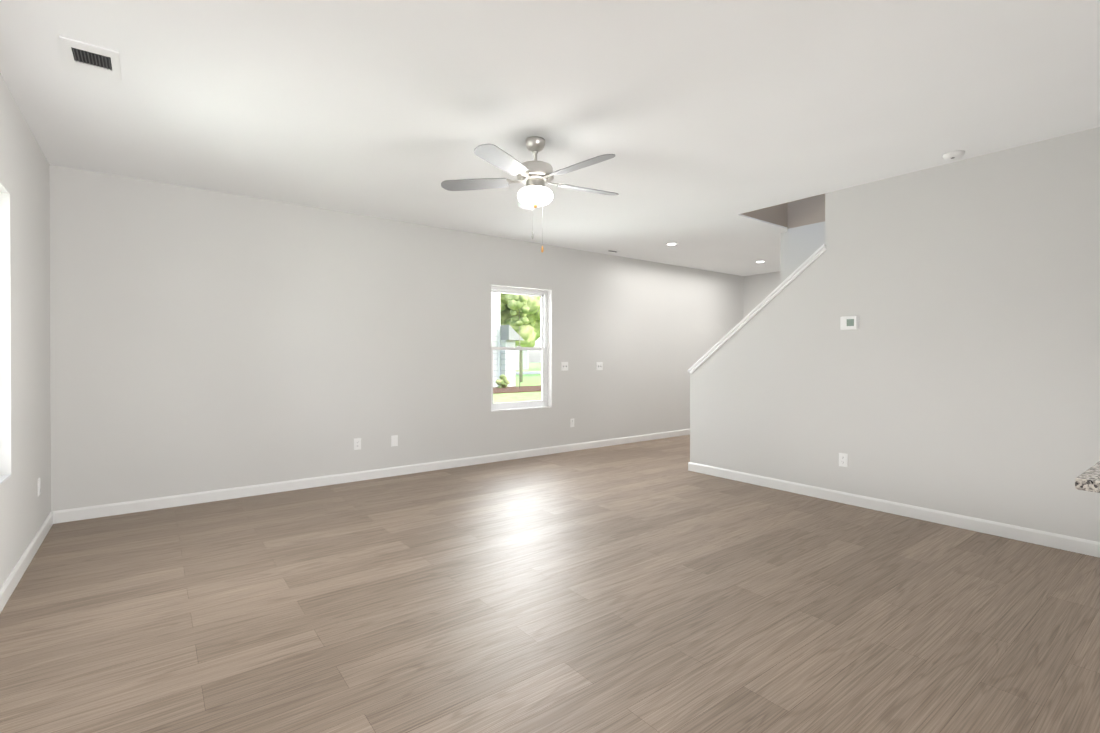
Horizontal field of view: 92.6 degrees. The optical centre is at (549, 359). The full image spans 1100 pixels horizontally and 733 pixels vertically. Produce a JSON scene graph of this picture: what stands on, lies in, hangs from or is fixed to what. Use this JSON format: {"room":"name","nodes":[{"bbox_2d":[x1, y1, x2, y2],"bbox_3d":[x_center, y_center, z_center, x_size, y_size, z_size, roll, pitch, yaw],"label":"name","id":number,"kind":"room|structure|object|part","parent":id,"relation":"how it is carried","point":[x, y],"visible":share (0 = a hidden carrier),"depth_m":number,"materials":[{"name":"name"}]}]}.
{"room":"empty living room","nodes":[
{"label":"empty living room","id":0,"kind":"room"},
{"bbox_2d":[0,73,50,588],"bbox_3d":[-0.811,-0.093,-0.077,0.150,2.740,10.140,0,0,-37],"label":"wall","id":1,"kind":"structure","parent":0,"point":[25,447],"depth_m":3.16,"materials":[{"name":"paint"}]},
{"bbox_2d":[0,474,10,484],"bbox_3d":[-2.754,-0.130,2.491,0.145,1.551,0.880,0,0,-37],"label":"window sill","id":2,"kind":"structure","parent":1,"relation":"in","point":[3,478],"depth_m":2.81,"materials":[{"name":"white"}]},
{"bbox_2d":[0,511,52,612],"bbox_3d":[-0.791,1.229,0.038,0.014,0.095,9.990,0,0,-37],"label":"baseboard","id":3,"kind":"structure","parent":1,"relation":"attached to","point":[11,582],"depth_m":3.10,"materials":[{"name":"white paint"}]},
{"bbox_2d":[37,478,40,495],"bbox_3d":[-3.477,0.870,3.579,0.009,0.116,0.072,0,0,-37],"label":"electrical outlet","id":4,"kind":"object","parent":1,"relation":"attached to","point":[39,484],"visible":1,"depth_m":3.57,"materials":[{"name":"white plastic"}]},
{"bbox_2d":[49,165,743,511],"bbox_3d":[-0.192,-0.125,6.847,9.500,2.740,0.150,0,0,-37],"label":"wall","id":5,"kind":"structure","parent":0,"point":[202,340],"depth_m":5.11,"materials":[{"name":"paint"}]},
{"bbox_2d":[354,438,360,449],"bbox_3d":[-1.977,0.872,5.399,0.072,0.116,0.009,0,0,-37],"label":"electrical outlet","id":6,"kind":"object","parent":5,"relation":"attached to","point":[357,443],"visible":1,"depth_m":5.40,"materials":[{"name":"white plastic"}]},
{"bbox_2d":[53,429,689,523],"bbox_3d":[-0.137,1.198,6.792,9.186,0.095,0.014,0,0,-37],"label":"baseboard","id":7,"kind":"structure","parent":5,"relation":"attached to","point":[81,513],"depth_m":5.15,"materials":[{"name":"white paint"}]},
{"bbox_2d":[391,435,397,446],"bbox_3d":[-1.667,0.876,5.635,0.072,0.116,0.007,0,0,-37],"label":"electrical outlet","id":8,"kind":"object","parent":5,"relation":"attached to","point":[394,440],"visible":1,"depth_m":5.63,"materials":[{"name":"white plastic"}]},
{"bbox_2d":[491,286,551,411],"bbox_3d":[-0.390,-0.134,6.694,0.920,1.541,0.145,0,0,-37],"label":"window","id":9,"kind":"structure","parent":5,"relation":"in","point":[522,405],"depth_m":6.82,"materials":[{"name":"white plastic"}]},
{"bbox_2d":[561,362,567,370],"bbox_3d":[0.202,0.094,7.041,0.118,0.116,0.017,0,0,-37],"label":"light switch","id":10,"kind":"object","parent":5,"relation":"attached to","point":[564,366],"visible":1,"depth_m":7.04,"materials":[{"name":"white plastic"}]},
{"bbox_2d":[570,418,573,426],"bbox_3d":[0.303,0.864,7.126,0.072,0.116,0.009,0,0,-37],"label":"electrical outlet","id":11,"kind":"object","parent":5,"relation":"attached to","point":[571,422],"visible":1,"depth_m":7.12,"materials":[{"name":"white plastic"}]},
{"bbox_2d":[596,362,602,369],"bbox_3d":[0.704,0.098,7.421,0.118,0.116,0.017,0,0,-37],"label":"light switch","id":12,"kind":"object","parent":5,"relation":"attached to","point":[599,365],"visible":1,"depth_m":7.42,"materials":[{"name":"white plastic"}]},
{"bbox_2d":[0,435,1099,732],"bbox_3d":[2.870,1.363,2.812,9.500,0.200,10.290,0,0,-37],"label":"floor","id":13,"kind":"structure","parent":0,"point":[656,585],"depth_m":2.60,"materials":[{"name":"brown wood"}]},
{"bbox_2d":[0,0,1099,275],"bbox_3d":[2.870,-1.627,2.799,9.500,0.300,10.290,0,0,-37],"label":"ceiling","id":14,"kind":"structure","parent":0,"point":[708,122],"depth_m":2.99,"materials":[{"name":"paint"}]},
{"bbox_2d":[59,36,121,81],"bbox_3d":[-2.252,-1.471,2.589,0.210,0.008,0.330,0,0,-37],"label":"ceiling vent","id":15,"kind":"object","parent":14,"relation":"in","point":[87,58],"visible":0.98,"depth_m":2.58,"materials":[{"name":"white plastic"}]},
{"bbox_2d":[441,136,618,252],"bbox_3d":[-0.059,-1.098,3.546,1.260,0.763,1.252,0,0,-37],"label":"ceiling fan","id":16,"kind":"object","parent":14,"relation":"hanging from","point":[535,175],"visible":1,"depth_m":3.48,"materials":[{"name":"silver metal"}]},
{"bbox_3d":[-0.099,-1.096,3.557,0.240,0.104,0.240,0,0,-37],"label":"lamp shade","id":17,"kind":"part","parent":16,"relation":"part of","materials":[{"name":"white glass"}]},
{"bbox_2d":[665,243,677,245],"bbox_3d":[1.579,-1.491,6.821,0.164,0.006,0.164,0,0,-37],"label":"recessed light","id":18,"kind":"object","parent":14,"relation":"in","point":[670,244],"visible":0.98,"depth_m":6.83,"materials":[{"name":"white plastic"}]},
{"bbox_2d":[942,150,964,160],"bbox_3d":[2.910,-1.463,3.790,0.132,0.036,0.132,0,0,-37],"label":"smoke detector","id":19,"kind":"object","parent":14,"relation":"attached to","point":[953,155],"visible":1,"depth_m":3.76,"materials":[{"name":"white plastic"}]},
{"bbox_2d":[743,271,779,317],"bbox_3d":[4.241,-0.133,8.737,0.150,2.740,2.190,0,0,-37],"label":"wall","id":20,"kind":"structure","parent":0,"point":[759,288],"depth_m":9.34,"materials":[{"name":"paint"}]},
{"bbox_2d":[780,232,786,283],"bbox_3d":[3.828,-0.125,6.956,2.660,2.740,0.150,0,0,-37],"label":"wall","id":21,"kind":"structure","parent":0,"point":[783,257],"depth_m":6.18,"materials":[{"name":"paint"}]},
{"bbox_2d":[787,194,824,276],"bbox_3d":[5.075,-1.462,3.002,0.120,5.450,7.650,0,0,-37],"label":"wall","id":22,"kind":"structure","parent":0,"point":[805,229],"depth_m":5.86,"materials":[{"name":"paint"}]},
{"bbox_2d":[690,127,1099,541],"bbox_3d":[4.107,-1.461,2.639,0.120,5.450,8.240,0,0,-37],"label":"wall","id":23,"kind":"structure","parent":0,"point":[957,372],"depth_m":4.01,"materials":[{"name":"paint"}]},
{"bbox_2d":[688,244,826,373],"bbox_3d":[2.065,-0.435,5.340,0.164,1.198,1.518,0,0,-37],"label":"trim","id":24,"kind":"structure","parent":23,"relation":"on","point":[802,267],"depth_m":5.19,"materials":[{"name":"white paint"}]},
{"bbox_2d":[839,453,847,466],"bbox_3d":[2.558,0.880,4.588,0.009,0.116,0.072,0,0,-37],"label":"outlet","id":25,"kind":"object","parent":23,"relation":"attached to","point":[843,459],"visible":1,"depth_m":4.58,"materials":[{"name":"white plastic"}]},
{"bbox_2d":[840,316,858,329],"bbox_3d":[2.580,-0.314,4.536,0.029,0.116,0.144,0,0,-37],"label":"thermostat","id":26,"kind":"object","parent":23,"relation":"attached to","point":[848,322],"visible":1,"depth_m":4.52,"materials":[{"name":"white plastic"}]},
{"bbox_2d":[688,462,1099,557],"bbox_3d":[4.050,1.217,2.617,0.014,0.095,8.254,0,0,-37],"label":"baseboard","id":27,"kind":"structure","parent":23,"relation":"attached to","point":[1064,542],"depth_m":4.11,"materials":[{"name":"white paint"}]},
{"bbox_2d":[1075,461,1099,492],"bbox_3d":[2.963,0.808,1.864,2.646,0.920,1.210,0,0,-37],"label":"countertop","id":28,"kind":"structure","parent":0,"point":[1088,479],"depth_m":1.54,"materials":[{"name":"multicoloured stone"}]},
{"label":"outside","id":29,"kind":"structure","parent":0,"visible":0},
{"bbox_2d":[493,363,541,402],"bbox_3d":[-12.514,1.443,40.343,150.000,0.200,140.000,0,0,-37],"label":"lawn","id":30,"kind":"structure","parent":29,"point":[527,396],"depth_m":22.46,"materials":[{"name":"green plant"}]},
{"bbox_2d":[491,292,522,386],"bbox_3d":[-10.213,-3.224,26.603,13.800,9.260,11.350,0,0,-37],"label":"neighbouring house","id":31,"kind":"structure","parent":30,"relation":"on","point":[500,365],"depth_m":26.15,"materials":[{"name":"grey"}]},
{"bbox_2d":[493,385,541,393],"bbox_3d":[-1.980,1.392,23.954,11.000,0.049,3.350,0,0,-37],"label":"mulch","id":32,"kind":"object","parent":30,"relation":"on","point":[514,389],"depth_m":23.71,"materials":[{"name":"brown soil"}]},
{"bbox_2d":[496,374,509,387],"bbox_3d":[-2.241,1.068,25.037,0.738,0.710,0.596,0,0,-37],"label":"shrub","id":33,"kind":"object","parent":32,"relation":"on","point":[502,382],"depth_m":24.88,"materials":[{"name":"green plant"}]},
{"bbox_2d":[505,294,529,387],"bbox_3d":[-1.472,-1.037,24.446,1.248,4.800,1.289,0,0,-37],"label":"sapling","id":34,"kind":"object","parent":32,"relation":"on","point":[520,306],"depth_m":24.19,"materials":[{"name":"green plant"}]},
{"bbox_2d":[500,293,540,381],"bbox_3d":[-1.837,-2.424,31.546,4.930,7.610,5.031,0,0,-37],"label":"oak","id":35,"kind":"object","parent":30,"relation":"on","point":[534,314],"depth_m":30.62,"materials":[{"name":"green plant"}]},
{"bbox_2d":[515,350,527,369],"bbox_3d":[-9.229,-3.165,64.139,9.700,8.800,10.700,0,0,-37],"label":"house","id":36,"kind":"structure","parent":30,"relation":"on","point":[525,356],"depth_m":62.48,"materials":[{"name":"grey"}]},
{"bbox_2d":[515,371,541,374],"bbox_3d":[-13.118,1.324,41.140,150.000,0.029,6.000,0,0,-37],"label":"road","id":37,"kind":"structure","parent":30,"relation":"on","point":[536,372],"depth_m":50.03,"materials":[{"name":"grey asphalt"}]}
]}

